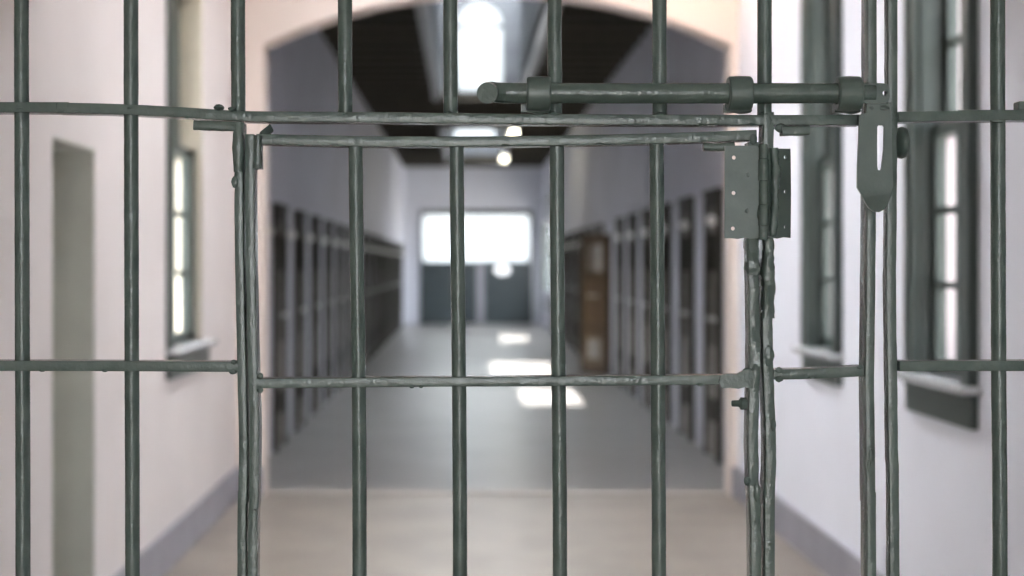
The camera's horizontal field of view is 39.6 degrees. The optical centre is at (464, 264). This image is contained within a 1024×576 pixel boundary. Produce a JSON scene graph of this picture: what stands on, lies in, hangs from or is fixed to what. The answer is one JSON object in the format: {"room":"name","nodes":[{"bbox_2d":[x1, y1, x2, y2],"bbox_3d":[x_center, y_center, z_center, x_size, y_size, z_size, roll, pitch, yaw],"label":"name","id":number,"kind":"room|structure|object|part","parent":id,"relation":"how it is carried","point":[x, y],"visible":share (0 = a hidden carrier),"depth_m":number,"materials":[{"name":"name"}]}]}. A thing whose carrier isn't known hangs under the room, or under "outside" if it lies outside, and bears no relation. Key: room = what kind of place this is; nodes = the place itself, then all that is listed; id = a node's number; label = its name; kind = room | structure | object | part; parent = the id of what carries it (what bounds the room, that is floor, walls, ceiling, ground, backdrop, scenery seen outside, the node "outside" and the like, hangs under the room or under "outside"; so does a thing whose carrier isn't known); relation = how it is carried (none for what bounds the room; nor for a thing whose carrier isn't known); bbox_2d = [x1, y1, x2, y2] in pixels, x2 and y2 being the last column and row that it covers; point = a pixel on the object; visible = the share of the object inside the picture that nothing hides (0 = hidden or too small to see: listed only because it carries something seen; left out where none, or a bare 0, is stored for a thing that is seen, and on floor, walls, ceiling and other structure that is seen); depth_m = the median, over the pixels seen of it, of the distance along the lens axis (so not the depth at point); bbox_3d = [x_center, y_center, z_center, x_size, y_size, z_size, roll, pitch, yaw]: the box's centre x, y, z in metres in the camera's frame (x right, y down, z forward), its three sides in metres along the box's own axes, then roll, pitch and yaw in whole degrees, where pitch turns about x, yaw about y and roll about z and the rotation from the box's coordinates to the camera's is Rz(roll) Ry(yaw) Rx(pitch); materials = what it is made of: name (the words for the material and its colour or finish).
{"room":"prison interior","nodes":[
{"label":"prison interior","id":0,"kind":"room"},
{"bbox_2d":[0,0,236,575],"bbox_3d":[-1.689,-0.550,2.440,0.340,4.200,14.080,0,0,0],"label":"wall","id":1,"kind":"structure","parent":0,"point":[188,422],"depth_m":6.18,"materials":[{"name":"white paint"}]},
{"bbox_2d":[52,135,94,575],"bbox_3d":[-1.690,0.535,5.535,0.339,2.030,0.610,0,0,0],"label":"door","id":2,"kind":"structure","parent":1,"relation":"in","point":[73,163],"depth_m":5.83,"materials":[{"name":"green paint"}]},
{"bbox_2d":[114,467,238,575],"bbox_3d":[-1.515,1.448,2.435,0.028,0.205,14.070,0,0,0],"label":"baseboard","id":3,"kind":"structure","parent":1,"relation":"attached to","point":[168,548],"depth_m":7.69,"materials":[{"name":"grey paint"}]},
{"bbox_2d":[165,0,217,379],"bbox_3d":[-1.661,-0.532,7.760,0.435,2.235,1.130,0,0,0],"label":"window","id":4,"kind":"structure","parent":1,"relation":"in","point":[184,18],"depth_m":8.11,"materials":[{"name":"white glass"}]},
{"bbox_3d":[-1.509,-0.600,7.723,0.020,2.100,0.995,0,0,0],"label":"casing","id":5,"kind":"part","parent":4,"relation":"part of","materials":[{"name":"grey paint"}]},
{"bbox_3d":[-1.664,-1.083,7.760,0.040,0.946,0.892,0,0,0],"label":"sash","id":6,"kind":"part","parent":4,"relation":"part of","materials":[{"name":"grey paint"}]},
{"bbox_3d":[-1.579,-0.115,7.760,0.040,1.080,0.892,0,0,0],"label":"sash","id":7,"kind":"part","parent":4,"relation":"part of","materials":[{"name":"white glass"}]},
{"bbox_3d":[-1.661,0.445,7.760,0.435,0.030,1.130,0,0,0],"label":"sill","id":8,"kind":"part","parent":4,"relation":"part of","materials":[{"name":"paint"}]},
{"bbox_2d":[0,0,876,575],"bbox_3d":[-0.491,0.097,1.782,2.016,2.907,0.072,0,0,0],"label":"cell bars","id":9,"kind":"object","parent":1,"relation":"attached to","point":[851,88],"visible":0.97,"depth_m":1.79,"materials":[{"name":"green metal"}]},
{"bbox_3d":[-0.887,0.128,1.798,1.204,0.019,0.036,0,0,0],"label":"rail","id":10,"kind":"part","parent":9,"relation":"part of","materials":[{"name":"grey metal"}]},
{"bbox_3d":[-0.495,-0.190,1.795,1.987,0.030,0.043,0,0,0],"label":"rail","id":11,"kind":"part","parent":9,"relation":"part of","materials":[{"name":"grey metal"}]},
{"bbox_2d":[245,124,768,575],"bbox_3d":[0.051,0.509,1.795,0.655,1.376,0.053,0,0,1],"label":"door","id":12,"kind":"structure","parent":9,"relation":"attached to","point":[747,211],"depth_m":1.79,"materials":[{"name":"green metal"}]},
{"bbox_3d":[0.043,0.148,1.798,0.610,0.026,0.034,0,0,0],"label":"rail","id":13,"kind":"part","parent":12,"relation":"part of","materials":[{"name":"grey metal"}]},
{"bbox_3d":[0.052,-0.159,1.798,0.629,0.022,0.034,0,0,0],"label":"rail","id":14,"kind":"part","parent":12,"relation":"part of","materials":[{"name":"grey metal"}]},
{"bbox_2d":[477,81,892,211],"bbox_3d":[0.273,-0.146,1.758,0.517,0.162,0.048,0,0,0],"label":"bolt","id":15,"kind":"object","parent":9,"relation":"attached to","point":[875,186],"visible":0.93,"depth_m":1.76,"materials":[{"name":"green metal"}]},
{"bbox_3d":[0.262,-0.212,1.758,0.494,0.030,0.048,0,0,0],"label":"rod","id":16,"kind":"part","parent":15,"relation":"part of","materials":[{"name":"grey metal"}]},
{"bbox_3d":[0.509,-0.133,1.762,0.044,0.136,0.016,0,0,0],"label":"hasp plate","id":17,"kind":"part","parent":15,"relation":"part of","materials":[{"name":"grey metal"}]},
{"bbox_3d":[0.444,0.136,1.798,0.113,0.023,0.035,0,0,0],"label":"rail","id":18,"kind":"part","parent":9,"relation":"part of","materials":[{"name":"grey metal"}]},
{"bbox_2d":[268,29,403,455],"bbox_3d":[-1.746,-0.652,23.683,0.300,4.404,27.945,0,0,0],"label":"wall","id":19,"kind":"structure","parent":0,"point":[303,69],"depth_m":15.29,"materials":[{"name":"grey paint"}]},
{"bbox_2d":[268,226,273,236],"bbox_3d":[-1.533,0.517,10.659,0.127,2.065,0.700,0,0,0],"label":"door","id":20,"kind":"structure","parent":19,"relation":"in","point":[270,229],"depth_m":10.93,"materials":[{"name":"metal"}]},
{"bbox_2d":[272,203,295,451],"bbox_3d":[-1.533,0.517,12.101,0.127,2.065,0.700,0,0,0],"label":"door","id":21,"kind":"structure","parent":19,"relation":"in","point":[280,235],"depth_m":11.99,"materials":[{"name":"metal"}]},
{"bbox_2d":[279,235,284,270],"bbox_3d":[-1.562,-0.100,12.101,0.030,0.300,0.320,0,0,0],"label":"vent","id":22,"kind":"object","parent":21,"relation":"attached to","point":[281,238],"depth_m":11.99,"materials":[{"name":"black metal"}]},
{"bbox_2d":[293,209,313,431],"bbox_3d":[-1.533,0.517,13.543,0.127,2.065,0.700,0,0,0],"label":"door","id":23,"kind":"structure","parent":19,"relation":"in","point":[300,309],"depth_m":13.46,"materials":[{"name":"metal"}]},
{"bbox_3d":[-1.569,0.517,13.543,0.055,2.065,0.700,0,0,0],"label":"door frame","id":24,"kind":"part","parent":23,"relation":"part of","materials":[{"name":"grey metal"}]},
{"bbox_2d":[299,239,303,269],"bbox_3d":[-1.562,-0.100,13.543,0.030,0.300,0.320,0,0,0],"label":"vent","id":25,"kind":"object","parent":23,"relation":"attached to","point":[301,241],"depth_m":13.50,"materials":[{"name":"black metal"}]},
{"bbox_2d":[310,215,327,414],"bbox_3d":[-1.533,0.517,14.984,0.127,2.065,0.700,0,0,0],"label":"door","id":26,"kind":"structure","parent":19,"relation":"in","point":[315,221],"depth_m":14.90,"materials":[{"name":"metal"}]},
{"bbox_3d":[-1.569,0.517,14.984,0.055,2.065,0.700,0,0,0],"label":"door frame","id":27,"kind":"part","parent":26,"relation":"part of","materials":[{"name":"grey metal"}]},
{"bbox_2d":[315,241,318,269],"bbox_3d":[-1.562,-0.100,14.984,0.030,0.300,0.320,0,0,0],"label":"vent","id":28,"kind":"object","parent":26,"relation":"attached to","point":[316,242],"depth_m":14.91,"materials":[{"name":"black metal"}]},
{"bbox_2d":[324,219,339,401],"bbox_3d":[-1.533,0.517,16.425,0.127,2.065,0.700,0,0,0],"label":"door","id":29,"kind":"structure","parent":19,"relation":"in","point":[328,224],"depth_m":16.17,"materials":[{"name":"metal"}]},
{"bbox_3d":[-1.569,0.517,16.425,0.055,2.065,0.700,0,0,0],"label":"door frame","id":30,"kind":"part","parent":29,"relation":"part of","materials":[{"name":"grey metal"}]},
{"bbox_2d":[329,243,331,268],"bbox_3d":[-1.562,-0.100,16.425,0.030,0.300,0.320,0,0,0],"label":"vent","id":31,"kind":"object","parent":29,"relation":"attached to","point":[330,244],"depth_m":16.38,"materials":[{"name":"grey metal"}]},
{"bbox_2d":[335,223,348,390],"bbox_3d":[-1.533,0.517,17.867,0.127,2.065,0.700,0,0,0],"label":"door","id":32,"kind":"structure","parent":19,"relation":"in","point":[340,298],"depth_m":17.75,"materials":[{"name":"metal"}]},
{"bbox_2d":[340,245,342,268],"bbox_3d":[-1.562,-0.100,17.867,0.030,0.300,0.320,0,0,0],"label":"vent","id":33,"kind":"object","parent":32,"relation":"attached to","point":[341,246],"depth_m":17.83,"materials":[{"name":"grey metal"}]},
{"bbox_2d":[345,226,350,375],"bbox_3d":[-1.533,0.517,19.308,0.127,2.065,0.700,0,0,0],"label":"door","id":34,"kind":"structure","parent":19,"relation":"in","point":[347,250],"depth_m":18.98,"materials":[{"name":"metal"}]},
{"bbox_3d":[-1.569,0.517,19.308,0.055,2.065,0.700,0,0,0],"label":"door frame","id":35,"kind":"part","parent":34,"relation":"part of","materials":[{"name":"grey metal"}]},
{"bbox_2d":[364,231,371,362],"bbox_3d":[-1.533,0.517,22.192,0.127,2.065,0.700,0,0,0],"label":"door","id":36,"kind":"structure","parent":19,"relation":"in","point":[369,248],"depth_m":22.44,"materials":[{"name":"metal"}]},
{"bbox_2d":[364,249,365,267],"bbox_3d":[-1.562,-0.100,22.192,0.030,0.300,0.320,0,0,0],"label":"vent","id":37,"kind":"object","parent":36,"relation":"attached to","point":[365,249],"depth_m":22.15,"materials":[{"name":"grey metal"}]},
{"bbox_3d":[-1.569,0.517,22.192,0.055,2.065,0.700,0,0,0],"label":"door frame","id":38,"kind":"part","parent":36,"relation":"part of","materials":[{"name":"grey metal"}]},
{"bbox_2d":[367,234,377,359],"bbox_3d":[-1.533,0.517,23.633,0.127,2.065,0.700,0,0,0],"label":"door","id":39,"kind":"structure","parent":19,"relation":"in","point":[370,236],"depth_m":23.35,"materials":[{"name":"metal"}]},
{"bbox_3d":[-1.569,0.517,23.633,0.055,2.065,0.700,0,0,0],"label":"door frame","id":40,"kind":"part","parent":39,"relation":"part of","materials":[{"name":"grey metal"}]},
{"bbox_2d":[373,235,382,353],"bbox_3d":[-1.533,0.517,25.075,0.127,2.065,0.700,0,0,0],"label":"door","id":41,"kind":"structure","parent":19,"relation":"in","point":[375,238],"depth_m":24.75,"materials":[{"name":"metal"}]},
{"bbox_3d":[-1.569,0.517,25.075,0.055,2.065,0.700,0,0,0],"label":"door frame","id":42,"kind":"part","parent":41,"relation":"part of","materials":[{"name":"grey metal"}]},
{"bbox_2d":[376,251,377,267],"bbox_3d":[-1.562,-0.100,25.075,0.030,0.300,0.320,0,0,0],"label":"vent","id":43,"kind":"object","parent":41,"relation":"attached to","point":[377,251],"depth_m":25.17,"materials":[{"name":"grey metal"}]},
{"bbox_2d":[378,237,386,348],"bbox_3d":[-1.533,0.517,26.516,0.127,2.065,0.700,0,0,0],"label":"door","id":44,"kind":"structure","parent":19,"relation":"in","point":[380,239],"depth_m":26.19,"materials":[{"name":"metal"}]},
{"bbox_3d":[-1.569,0.517,26.516,0.055,2.065,0.700,0,0,0],"label":"door frame","id":45,"kind":"part","parent":44,"relation":"part of","materials":[{"name":"grey metal"}]},
{"bbox_2d":[383,238,390,344],"bbox_3d":[-1.533,0.517,27.957,0.127,2.065,0.700,0,0,0],"label":"door","id":46,"kind":"structure","parent":19,"relation":"in","point":[385,240],"depth_m":27.76,"materials":[{"name":"metal"}]},
{"bbox_3d":[-1.569,0.517,27.957,0.055,2.065,0.700,0,0,0],"label":"door frame","id":47,"kind":"part","parent":46,"relation":"part of","materials":[{"name":"grey metal"}]},
{"bbox_2d":[385,253,386,267],"bbox_3d":[-1.562,-0.100,27.957,0.030,0.300,0.320,0,0,0],"label":"vent","id":48,"kind":"object","parent":46,"relation":"attached to","point":[385,253],"depth_m":27.95,"materials":[{"name":"grey metal"}]},
{"bbox_2d":[387,240,394,340],"bbox_3d":[-1.533,0.517,29.399,0.127,2.065,0.700,0,0,0],"label":"door","id":49,"kind":"structure","parent":19,"relation":"in","point":[389,285],"depth_m":29.22,"materials":[{"name":"metal"}]},
{"bbox_3d":[-1.569,0.517,29.399,0.055,2.065,0.700,0,0,0],"label":"door frame","id":50,"kind":"part","parent":49,"relation":"part of","materials":[{"name":"grey metal"}]},
{"bbox_2d":[391,241,397,336],"bbox_3d":[-1.533,0.517,30.840,0.127,2.065,0.700,0,0,0],"label":"door","id":51,"kind":"structure","parent":19,"relation":"in","point":[392,242],"depth_m":30.51,"materials":[{"name":"metal"}]},
{"bbox_3d":[-1.569,0.517,30.840,0.055,2.065,0.700,0,0,0],"label":"door frame","id":52,"kind":"part","parent":51,"relation":"part of","materials":[{"name":"grey metal"}]},
{"bbox_2d":[394,242,400,333],"bbox_3d":[-1.533,0.517,32.282,0.127,2.065,0.700,0,0,0],"label":"door","id":53,"kind":"structure","parent":19,"relation":"in","point":[395,243],"depth_m":31.95,"materials":[{"name":"metal"}]},
{"bbox_3d":[-1.569,0.517,32.282,0.055,2.065,0.700,0,0,0],"label":"door frame","id":54,"kind":"part","parent":53,"relation":"part of","materials":[{"name":"grey metal"}]},
{"bbox_2d":[397,243,402,330],"bbox_3d":[-1.533,0.517,33.724,0.127,2.065,0.700,0,0,0],"label":"door","id":55,"kind":"structure","parent":19,"relation":"in","point":[398,244],"depth_m":33.39,"materials":[{"name":"metal"}]},
{"bbox_3d":[-1.569,0.517,33.724,0.055,2.065,0.700,0,0,0],"label":"door frame","id":56,"kind":"part","parent":55,"relation":"part of","materials":[{"name":"grey metal"}]},
{"bbox_2d":[400,244,405,327],"bbox_3d":[-1.533,0.517,35.165,0.127,2.065,0.700,0,0,0],"label":"door","id":57,"kind":"structure","parent":19,"relation":"in","point":[401,245],"depth_m":34.84,"materials":[{"name":"metal"}]},
{"bbox_3d":[-1.569,0.517,35.165,0.055,2.065,0.700,0,0,0],"label":"door frame","id":58,"kind":"part","parent":57,"relation":"part of","materials":[{"name":"grey metal"}]},
{"bbox_2d":[404,167,541,323],"bbox_3d":[0.209,-0.652,37.505,4.212,4.404,0.300,0,0,0],"label":"wall","id":59,"kind":"structure","parent":0,"point":[425,188],"depth_m":37.36,"materials":[{"name":"grey paint"}]},
{"bbox_2d":[420,210,531,323],"bbox_3d":[0.289,0.058,37.430,2.942,3.005,0.250,0,0,0],"label":"door","id":60,"kind":"structure","parent":59,"relation":"in","point":[498,243],"depth_m":37.40,"materials":[{"name":"blue paint"}]},
{"bbox_3d":[0.289,-0.703,37.408,2.810,1.248,0.006,0,0,0],"label":"transom pane","id":61,"kind":"part","parent":60,"relation":"part of","materials":[{"name":"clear glass"}]},
{"bbox_3d":[0.407,0.766,37.405,0.204,1.569,0.040,0,0,0],"label":"post","id":62,"kind":"part","parent":60,"relation":"part of","materials":[{"name":"grey metal"}]},
{"bbox_3d":[0.985,0.131,37.371,0.430,0.267,0.006,0,0,0],"label":"porthole pane","id":63,"kind":"part","parent":60,"relation":"part of","materials":[{"name":"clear glass"}]},
{"bbox_2d":[320,0,648,153],"bbox_3d":[0.209,-2.714,23.683,4.212,0.220,27.945,0,0,0],"label":"ceiling","id":64,"kind":"structure","parent":0,"point":[402,7],"depth_m":16.28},
{"bbox_2d":[439,125,510,160],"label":"window","id":65,"kind":"structure","parent":64,"relation":"attached to","point":[470,154],"depth_m":33.64,"materials":[{"name":"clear glass"}]},
{"bbox_3d":[0.225,-3.569,33.678,0.930,1.250,0.006,0,0,0],"label":"arched pane","id":66,"kind":"part","parent":65,"relation":"part of","materials":[{"name":"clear glass"}]},
{"bbox_2d":[414,0,563,100],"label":"window","id":67,"kind":"structure","parent":64,"relation":"attached to","point":[495,37],"depth_m":21.39,"materials":[{"name":"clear glass"}]},
{"bbox_3d":[-0.460,-3.579,16.895,0.160,1.550,9.190,0,0,0],"label":"louvre panel","id":68,"kind":"part","parent":67,"relation":"part of","materials":[{"name":"grey"}]},
{"bbox_3d":[0.225,-3.284,21.433,0.682,1.340,0.006,0,0,0],"label":"arched pane","id":69,"kind":"part","parent":67,"relation":"part of","materials":[{"name":"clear glass"}]},
{"bbox_3d":[0.909,-3.579,16.895,0.160,1.550,9.190,0,0,0],"label":"louvre panel","id":70,"kind":"part","parent":67,"relation":"part of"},
{"bbox_2d":[501,150,507,161],"bbox_3d":[0.868,-2.464,31.155,0.120,0.300,1.550,0,0,0],"label":"fluorescent light","id":71,"kind":"object","parent":64,"relation":"hanging from","point":[504,155],"visible":0.84,"depth_m":30.70,"materials":[{"name":"white"}]},
{"bbox_2d":[508,126,518,135],"bbox_3d":[0.868,-2.464,25.575,0.120,0.300,2.480,0,0,0],"label":"fluorescent light","id":72,"kind":"object","parent":64,"relation":"hanging from","point":[513,131],"visible":0.52,"depth_m":24.90,"materials":[{"name":"white"}]},
{"bbox_2d":[237,0,737,496],"bbox_3d":[0.228,-0.950,9.595,4.174,5.000,0.250,0,0,0],"label":"wall","id":73,"kind":"structure","parent":0,"point":[269,24],"depth_m":9.47,"materials":[{"name":"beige paint"}]},
{"bbox_2d":[266,489,727,493],"bbox_3d":[0.215,1.569,9.680,3.123,0.062,0.140,0,0,0],"label":"threshold","id":74,"kind":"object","parent":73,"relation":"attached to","point":[270,491],"depth_m":9.66,"materials":[{"name":"stone"}]},
{"bbox_2d":[261,467,735,497],"bbox_3d":[0.150,1.448,9.466,3.339,0.205,0.028,0,0,0],"label":"baseboard","id":75,"kind":"structure","parent":73,"relation":"attached to","point":[733,468],"depth_m":9.45,"materials":[{"name":"grey paint"}]},
{"bbox_2d":[164,324,825,575],"bbox_3d":[0.209,1.610,16.527,4.212,0.120,42.255,0,0,0],"label":"floor","id":76,"kind":"structure","parent":0,"point":[409,430],"depth_m":10.04,"materials":[{"name":"grey concrete"}]},
{"bbox_2d":[542,26,724,464],"bbox_3d":[2.165,-0.652,23.683,0.300,4.404,27.945,0,0,0],"label":"wall","id":77,"kind":"structure","parent":0,"point":[605,184],"depth_m":16.24,"materials":[{"name":"grey paint"}]},
{"bbox_2d":[321,2,651,166],"bbox_3d":[0.209,-2.576,23.550,3.612,0.065,26.750,0,0,0],"label":"ceiling beam","id":78,"kind":"structure","parent":77,"relation":"attached to","point":[379,96],"depth_m":18.85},
{"bbox_2d":[543,195,550,309],"bbox_3d":[2.050,-0.300,34.905,0.090,2.700,3.500,0,0,0],"label":"window","id":79,"kind":"structure","parent":77,"relation":"in","point":[548,197],"depth_m":34.87,"materials":[{"name":"grey paint"}]},
{"bbox_2d":[564,234,568,344],"bbox_3d":[1.952,0.472,27.884,0.127,2.155,0.700,0,0,0],"label":"door","id":80,"kind":"structure","parent":77,"relation":"in","point":[566,249],"depth_m":27.60,"materials":[{"name":"metal"}]},
{"bbox_2d":[567,232,574,348],"bbox_3d":[1.952,0.472,26.513,0.127,2.155,0.700,0,0,0],"label":"door","id":81,"kind":"structure","parent":77,"relation":"in","point":[570,246],"depth_m":26.51,"materials":[{"name":"metal"}]},
{"bbox_2d":[570,252,571,267],"bbox_3d":[1.980,-0.100,26.513,0.030,0.300,0.320,0,0,0],"label":"vent","id":82,"kind":"object","parent":81,"relation":"attached to","point":[570,252],"depth_m":26.47,"materials":[{"name":"grey metal"}]},
{"bbox_2d":[573,230,580,353],"bbox_3d":[1.952,0.472,25.141,0.127,2.155,0.700,0,0,0],"label":"door","id":83,"kind":"structure","parent":77,"relation":"in","point":[576,245],"depth_m":24.83,"materials":[{"name":"metal"}]},
{"bbox_2d":[576,251,577,267],"bbox_3d":[1.980,-0.100,25.141,0.030,0.300,0.320,0,0,0],"label":"vent","id":84,"kind":"object","parent":83,"relation":"attached to","point":[576,251],"depth_m":25.07,"materials":[{"name":"grey metal"}]},
{"bbox_2d":[579,228,586,245],"bbox_3d":[1.952,0.472,23.769,0.127,2.155,0.700,0,0,0],"label":"door","id":85,"kind":"structure","parent":77,"relation":"in","point":[584,230],"depth_m":23.48,"materials":[{"name":"metal"}]},
{"bbox_3d":[1.988,0.472,23.769,0.055,2.155,0.700,0,0,0],"label":"door frame","id":86,"kind":"part","parent":85,"relation":"part of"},
{"bbox_2d":[588,226,594,234],"bbox_3d":[1.952,0.472,22.398,0.127,2.155,0.700,0,0,0],"label":"door","id":87,"kind":"structure","parent":77,"relation":"in","point":[591,230],"depth_m":22.15,"materials":[{"name":"metal"}]},
{"bbox_2d":[581,234,610,373],"bbox_3d":[1.821,0.545,19.926,0.098,1.950,0.800,0,0,-22],"label":"door","id":88,"kind":"structure","parent":77,"relation":"in","point":[595,248],"depth_m":19.88,"materials":[{"name":"wood"}]},
{"bbox_2d":[586,241,601,273],"bbox_3d":[1.807,-0.100,19.922,0.191,0.460,0.430,0,0,0],"label":"vent","id":89,"kind":"object","parent":88,"relation":"attached to","point":[593,248],"depth_m":19.92,"materials":[{"name":"grey metal"}]},
{"bbox_2d":[595,223,603,233],"bbox_3d":[1.952,0.472,21.026,0.127,2.155,0.700,0,0,0],"label":"door","id":90,"kind":"structure","parent":77,"relation":"in","point":[599,227],"depth_m":20.83,"materials":[{"name":"metal"}]},
{"bbox_2d":[614,217,624,387],"bbox_3d":[1.952,0.472,18.282,0.127,2.155,0.700,0,0,0],"label":"door","id":91,"kind":"structure","parent":77,"relation":"in","point":[619,237],"depth_m":18.02,"materials":[{"name":"metal"}]},
{"bbox_2d":[617,245,619,268],"bbox_3d":[1.980,-0.100,18.282,0.030,0.300,0.320,0,0,0],"label":"vent","id":92,"kind":"object","parent":91,"relation":"attached to","point":[618,247],"depth_m":18.24,"materials":[{"name":"grey metal"}]},
{"bbox_2d":[626,213,637,397],"bbox_3d":[1.952,0.472,16.910,0.127,2.155,0.700,0,0,0],"label":"door","id":93,"kind":"structure","parent":77,"relation":"in","point":[632,235],"depth_m":16.63,"materials":[{"name":"metal"}]},
{"bbox_2d":[629,244,632,268],"bbox_3d":[1.980,-0.100,16.910,0.030,0.300,0.320,0,0,0],"label":"vent","id":94,"kind":"object","parent":93,"relation":"attached to","point":[630,245],"depth_m":16.87,"materials":[{"name":"grey metal"}]},
{"bbox_2d":[640,208,650,409],"bbox_3d":[1.952,0.472,15.539,0.127,2.155,0.700,0,0,0],"label":"door","id":95,"kind":"structure","parent":77,"relation":"in","point":[646,351],"depth_m":15.55,"materials":[{"name":"metal"}]},
{"bbox_2d":[644,242,647,269],"bbox_3d":[1.980,-0.100,15.539,0.030,0.300,0.320,0,0,0],"label":"vent","id":96,"kind":"object","parent":95,"relation":"attached to","point":[645,243],"depth_m":15.47,"materials":[{"name":"grey metal"}]},
{"bbox_2d":[664,203,671,423],"bbox_3d":[1.952,0.472,14.167,0.127,2.155,0.700,0,0,0],"label":"door","id":97,"kind":"structure","parent":77,"relation":"in","point":[667,206],"depth_m":13.84,"materials":[{"name":"metal"}]},
{"bbox_2d":[664,240,665,269],"bbox_3d":[1.980,-0.100,14.167,0.030,0.300,0.320,0,0,0],"label":"vent","id":98,"kind":"object","parent":97,"relation":"attached to","point":[664,240],"depth_m":14.05,"materials":[{"name":"black metal"}]},
{"bbox_2d":[677,196,694,441],"bbox_3d":[1.952,0.472,12.795,0.127,2.155,0.700,0,0,0],"label":"door","id":99,"kind":"structure","parent":77,"relation":"in","point":[686,205],"depth_m":12.74,"materials":[{"name":"metal"}]},
{"bbox_2d":[682,237,687,270],"bbox_3d":[1.980,-0.100,12.795,0.030,0.300,0.320,0,0,0],"label":"vent","id":100,"kind":"object","parent":99,"relation":"attached to","point":[684,239],"depth_m":12.72,"materials":[{"name":"black metal"}]},
{"bbox_2d":[702,187,723,463],"bbox_3d":[1.952,0.472,11.424,0.127,2.155,0.700,0,0,0],"label":"door","id":101,"kind":"structure","parent":77,"relation":"in","point":[712,198],"depth_m":11.36,"materials":[{"name":"metal"}]},
{"bbox_2d":[707,233,715,270],"bbox_3d":[1.980,-0.100,11.424,0.030,0.300,0.320,0,0,0],"label":"vent","id":102,"kind":"object","parent":101,"relation":"attached to","point":[711,237],"depth_m":11.38,"materials":[{"name":"black metal"}]},
{"bbox_2d":[738,0,1023,575],"bbox_3d":[1.990,-0.550,2.440,0.340,4.200,14.080,0,0,0],"label":"wall","id":103,"kind":"structure","parent":0,"point":[945,469],"depth_m":5.97,"materials":[{"name":"white paint"}]},
{"bbox_2d":[736,467,884,575],"bbox_3d":[1.816,1.448,2.435,0.028,0.205,14.070,0,0,0],"label":"baseboard","id":104,"kind":"structure","parent":103,"relation":"attached to","point":[826,553],"depth_m":7.40,"materials":[{"name":"grey paint"}]},
{"bbox_2d":[792,0,843,385],"bbox_3d":[1.962,-0.542,7.205,0.435,2.255,0.770,0,0,0],"label":"window","id":105,"kind":"structure","parent":103,"relation":"in","point":[821,20],"depth_m":7.45,"materials":[{"name":"grey paint"}]},
{"bbox_3d":[1.962,0.445,7.205,0.435,0.030,0.770,0,0,0],"label":"sill","id":106,"kind":"part","parent":105,"relation":"part of","materials":[{"name":"paint"}]},
{"bbox_3d":[1.885,-0.065,7.205,0.040,0.980,0.482,0,0,0],"label":"sash","id":107,"kind":"part","parent":105,"relation":"part of","materials":[{"name":"grey paint"}]},
{"bbox_3d":[1.932,-1.033,7.205,0.040,1.046,0.482,0,0,0],"label":"sash","id":108,"kind":"part","parent":105,"relation":"part of","materials":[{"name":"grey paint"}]},
{"bbox_2d":[897,0,981,429],"bbox_3d":[1.962,-0.542,5.410,0.435,2.255,0.800,0,0,0],"label":"window","id":109,"kind":"structure","parent":103,"relation":"in","point":[941,36],"depth_m":5.63,"materials":[{"name":"grey paint"}]},
{"bbox_3d":[1.962,0.445,5.410,0.435,0.030,0.800,0,0,0],"label":"sill","id":110,"kind":"part","parent":109,"relation":"part of","materials":[{"name":"paint"}]},
{"bbox_3d":[1.885,-0.065,5.410,0.040,0.980,0.512,0,0,0],"label":"sash","id":111,"kind":"part","parent":109,"relation":"part of","materials":[{"name":"white glass"}]},
{"bbox_3d":[1.932,-1.033,5.410,0.040,1.046,0.512,0,0,0],"label":"sash","id":112,"kind":"part","parent":109,"relation":"part of","materials":[{"name":"grey paint"}]},
{"bbox_2d":[883,0,1023,575],"bbox_3d":[1.165,0.097,1.800,1.269,2.907,0.041,0,0,0],"label":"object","id":113,"kind":"object","parent":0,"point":[997,116],"visible":0.94,"depth_m":1.79,"materials":[{"name":"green metal"}]},
{"bbox_3d":[1.168,0.127,1.800,1.244,0.013,0.032,0,0,0],"label":"rail","id":114,"kind":"part","parent":113,"relation":"part of","materials":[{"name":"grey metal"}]},
{"bbox_3d":[1.167,-0.186,1.798,1.245,0.017,0.035,0,0,0],"label":"rail","id":115,"kind":"part","parent":113,"relation":"part of","materials":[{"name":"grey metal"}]}
]}

